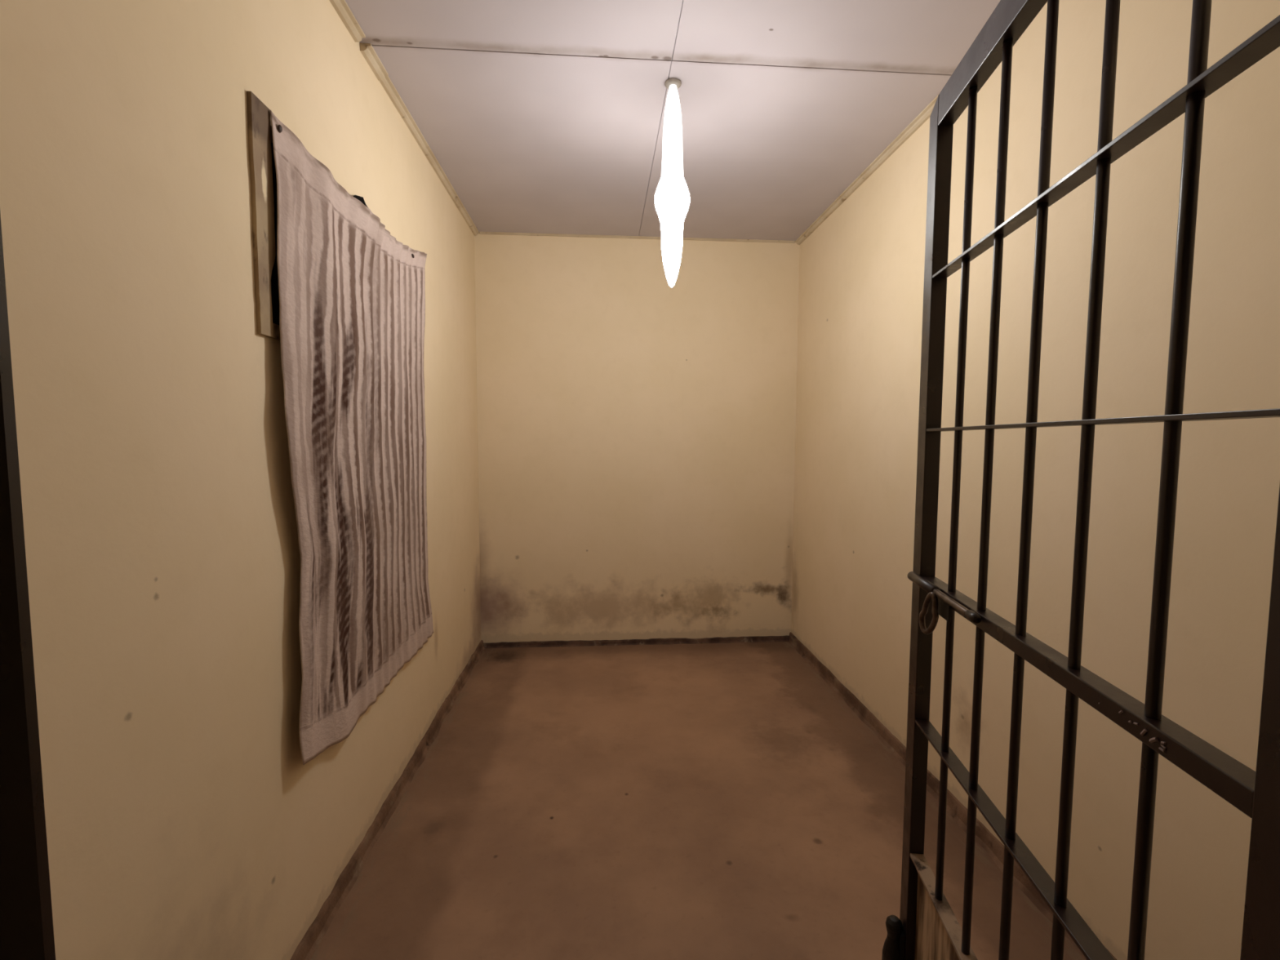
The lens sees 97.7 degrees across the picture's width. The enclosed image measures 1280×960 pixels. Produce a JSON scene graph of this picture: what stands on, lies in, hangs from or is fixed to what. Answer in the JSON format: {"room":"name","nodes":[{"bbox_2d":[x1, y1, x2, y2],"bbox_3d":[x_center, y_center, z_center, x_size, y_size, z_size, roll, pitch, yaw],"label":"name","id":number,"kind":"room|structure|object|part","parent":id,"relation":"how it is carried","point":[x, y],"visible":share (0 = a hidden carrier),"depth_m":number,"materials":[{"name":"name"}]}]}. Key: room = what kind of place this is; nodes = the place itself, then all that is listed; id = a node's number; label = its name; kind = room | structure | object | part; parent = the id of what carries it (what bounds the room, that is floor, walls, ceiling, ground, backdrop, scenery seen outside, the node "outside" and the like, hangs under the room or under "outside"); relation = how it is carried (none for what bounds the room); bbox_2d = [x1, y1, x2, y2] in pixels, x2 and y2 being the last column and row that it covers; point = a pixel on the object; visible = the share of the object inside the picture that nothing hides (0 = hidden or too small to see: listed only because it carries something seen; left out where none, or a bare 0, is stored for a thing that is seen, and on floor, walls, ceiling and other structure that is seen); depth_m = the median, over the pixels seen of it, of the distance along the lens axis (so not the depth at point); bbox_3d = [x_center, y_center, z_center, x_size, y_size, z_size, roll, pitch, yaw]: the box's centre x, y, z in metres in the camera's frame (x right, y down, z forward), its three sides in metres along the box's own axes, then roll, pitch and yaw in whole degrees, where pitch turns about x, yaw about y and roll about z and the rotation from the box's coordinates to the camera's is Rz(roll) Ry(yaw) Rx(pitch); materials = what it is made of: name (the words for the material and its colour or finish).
{"room":"prison interior","nodes":[
{"label":"prison interior","id":0,"kind":"room"},
{"bbox_2d":[0,0,480,959],"bbox_3d":[-0.948,-0.095,1.044,0.150,2.800,5.225,0,4,-4],"label":"wall","id":1,"kind":"structure","parent":0,"point":[185,818],"depth_m":1.08,"materials":[{"name":"beige paint"}]},
{"bbox_2d":[246,91,280,341],"bbox_3d":[-0.923,-0.648,1.820,0.011,0.540,1.078,0,4,-4],"label":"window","id":2,"kind":"structure","parent":1,"relation":"in","point":[263,176],"depth_m":1.31,"materials":[{"name":"clear glass"}]},
{"bbox_3d":[-0.927,-0.633,1.846,0.008,0.507,1.027,0,4,-4],"label":"frame","id":3,"kind":"part","parent":2,"relation":"part of","materials":[{"name":"wood"}]},
{"bbox_2d":[277,124,282,133],"bbox_3d":[-0.882,-0.855,1.364,0.020,0.018,0.017,1,4,13],"label":"nail","id":4,"kind":"object","parent":1,"relation":"attached to","point":[279,126],"visible":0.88,"depth_m":1.36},
{"bbox_2d":[270,110,433,764],"bbox_3d":[-0.910,-0.108,1.969,0.033,1.735,1.219,0,4,-4],"label":"cloth","id":5,"kind":"object","parent":4,"relation":"hanging from","point":[352,295],"visible":1,"depth_m":1.73,"materials":[{"name":"white fabric"}]},
{"bbox_2d":[353,195,368,207],"bbox_3d":[-0.920,-0.908,1.853,0.021,0.057,0.153,0,4,-4],"label":"scrap","id":6,"kind":"object","parent":5,"relation":"attached to","point":[360,198],"visible":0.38,"depth_m":1.82,"materials":[{"name":"black"}]},
{"bbox_2d":[328,0,365,42],"bbox_3d":[-0.858,-1.385,1.033,0.034,0.023,1.600,0,4,-4],"label":"trim","id":7,"kind":"structure","parent":1,"relation":"attached to","point":[341,7],"depth_m":1.74,"materials":[{"name":"beige wood"}]},
{"bbox_2d":[360,43,388,80],"bbox_3d":[-0.921,-1.449,1.944,0.036,0.024,0.156,0,4,-4],"label":"trim","id":8,"kind":"structure","parent":1,"relation":"attached to","point":[367,51],"depth_m":1.93,"materials":[{"name":"beige wood"}]},
{"bbox_2d":[290,640,484,959],"bbox_3d":[-0.927,1.208,2.084,0.034,0.056,3.340,0,4,-4],"label":"baseboard","id":9,"kind":"structure","parent":1,"relation":"attached to","point":[307,947],"depth_m":1.94,"materials":[{"name":"beige wood"}]},
{"bbox_2d":[379,75,479,235],"bbox_3d":[-0.983,-1.510,2.792,0.032,0.020,1.544,0,4,-4],"label":"trim","id":10,"kind":"structure","parent":1,"relation":"attached to","point":[386,83],"depth_m":2.49,"materials":[{"name":"beige wood"}]},
{"bbox_2d":[474,232,799,643],"bbox_3d":[-0.007,-0.284,3.798,2.418,2.800,0.150,0,4,-4],"label":"wall","id":11,"kind":"structure","parent":0,"point":[637,431],"depth_m":3.72,"materials":[{"name":"beige paint"}]},
{"bbox_2d":[483,635,789,648],"bbox_3d":[-0.005,1.101,3.807,2.088,0.035,0.026,0,4,-4],"label":"baseboard","id":12,"kind":"structure","parent":11,"relation":"attached to","point":[750,638],"depth_m":3.81,"materials":[{"name":"brown"}]},
{"bbox_2d":[479,231,795,243],"bbox_3d":[0.002,-1.570,3.624,2.044,0.011,0.018,0,4,-4],"label":"trim","id":13,"kind":"structure","parent":11,"relation":"attached to","point":[481,233],"depth_m":3.61,"materials":[{"name":"beige wood"}]},
{"bbox_2d":[345,0,1000,240],"bbox_3d":[0.187,-1.443,1.030,2.418,0.100,5.525,0,4,-4],"label":"ceiling","id":14,"kind":"structure","parent":0,"point":[540,116],"depth_m":2.12,"materials":[{"name":"white paint"}]},
{"bbox_2d":[654,77,689,287],"bbox_3d":[0.121,-1.097,2.092,0.133,0.739,0.133,0,4,-4],"label":"hanging lamp","id":15,"kind":"object","parent":14,"relation":"hanging from","point":[672,196],"visible":1,"depth_m":2.06,"materials":[{"name":"white glass"}]},
{"bbox_3d":[0.120,-1.052,2.095,0.133,0.159,0.133,0,4,-4],"label":"bulb","id":16,"kind":"part","parent":15,"relation":"part of","materials":[{"name":"white glass"}]},
{"bbox_2d":[311,641,1086,959],"bbox_3d":[0.178,1.360,1.226,2.418,0.120,5.525,0,4,-4],"label":"floor","id":17,"kind":"structure","parent":0,"point":[700,801],"depth_m":2.01,"materials":[{"name":"brown concrete"}]},
{"bbox_2d":[791,0,1279,959],"bbox_3d":[1.314,-0.099,1.204,0.150,2.800,5.225,0,4,-4],"label":"wall","id":18,"kind":"structure","parent":0,"point":[861,271],"depth_m":1.52,"materials":[{"name":"beige paint"}]},
{"bbox_2d":[795,1,1047,244],"bbox_3d":[1.159,-1.451,2.046,0.036,0.021,3.340,0,4,-4],"label":"trim","id":19,"kind":"structure","parent":18,"relation":"attached to","point":[925,114],"depth_m":2.66,"materials":[{"name":"beige wood"}]},
{"bbox_2d":[788,631,1116,959],"bbox_3d":[1.152,1.202,2.231,0.033,0.061,3.340,0,4,-4],"label":"baseboard","id":20,"kind":"structure","parent":18,"relation":"attached to","point":[994,848],"depth_m":2.19,"materials":[{"name":"beige wood"}]},
{"bbox_3d":[0.241,0.011,0.312,2.118,2.700,0.185,0,4,-4],"label":"wall","id":21,"kind":"structure","parent":0,"visible":0},
{"bbox_2d":[0,213,55,959],"bbox_3d":[0.072,0.254,0.404,1.119,2.200,0.007,0,4,-4],"label":"trim","id":22,"kind":"structure","parent":21,"relation":"attached to","point":[26,919],"depth_m":0.36,"materials":[{"name":"brown paint"}]},
{"bbox_2d":[881,0,1279,959],"bbox_3d":[0.568,0.263,0.858,0.076,2.102,0.888,1,4,7],"label":"gate","id":23,"kind":"object","parent":21,"relation":"attached to","point":[927,927],"visible":1,"depth_m":0.81,"materials":[{"name":"black metal"}]},
{"bbox_3d":[0.591,0.272,1.145,0.017,0.097,0.056,0,4,-2],"label":"bolt handle","id":24,"kind":"part","parent":23,"relation":"part of","materials":[{"name":"grey metal"}]},
{"bbox_3d":[0.594,1.081,0.921,0.003,0.371,0.777,1,4,7],"label":"kick plate","id":25,"kind":"part","parent":23,"relation":"part of","materials":[{"name":"brown wood"}]},
{"bbox_3d":[0.590,0.893,0.908,0.030,0.007,0.777,1,4,7],"label":"kick rail","id":26,"kind":"part","parent":23,"relation":"part of","materials":[{"name":"paint"}]},
{"bbox_3d":[0.605,0.255,1.117,0.005,0.038,0.066,1,4,7],"label":"bolt plate","id":27,"kind":"part","parent":23,"relation":"part of","materials":[{"name":"black metal"}]},
{"bbox_3d":[0.595,-0.753,0.793,0.032,0.064,0.777,1,4,7],"label":"rail","id":28,"kind":"part","parent":23,"relation":"part of","materials":[{"name":"black metal"}]},
{"bbox_3d":[0.591,0.574,0.887,0.030,0.006,0.787,1,4,7],"label":"flat rail","id":29,"kind":"part","parent":23,"relation":"part of","materials":[{"name":"black metal"}]},
{"bbox_3d":[0.592,0.253,0.864,0.031,0.025,0.777,1,4,7],"label":"lock rail","id":30,"kind":"part","parent":23,"relation":"part of","materials":[{"name":"black metal"}]},
{"bbox_3d":[0.593,-0.083,0.841,0.030,0.006,0.787,1,4,7],"label":"flat rail","id":31,"kind":"part","parent":23,"relation":"part of","materials":[{"name":"black metal"}]},
{"bbox_3d":[0.594,-0.410,0.818,0.030,0.006,0.787,1,4,7],"label":"flat rail","id":32,"kind":"part","parent":23,"relation":"part of","materials":[{"name":"black metal"}]}
]}

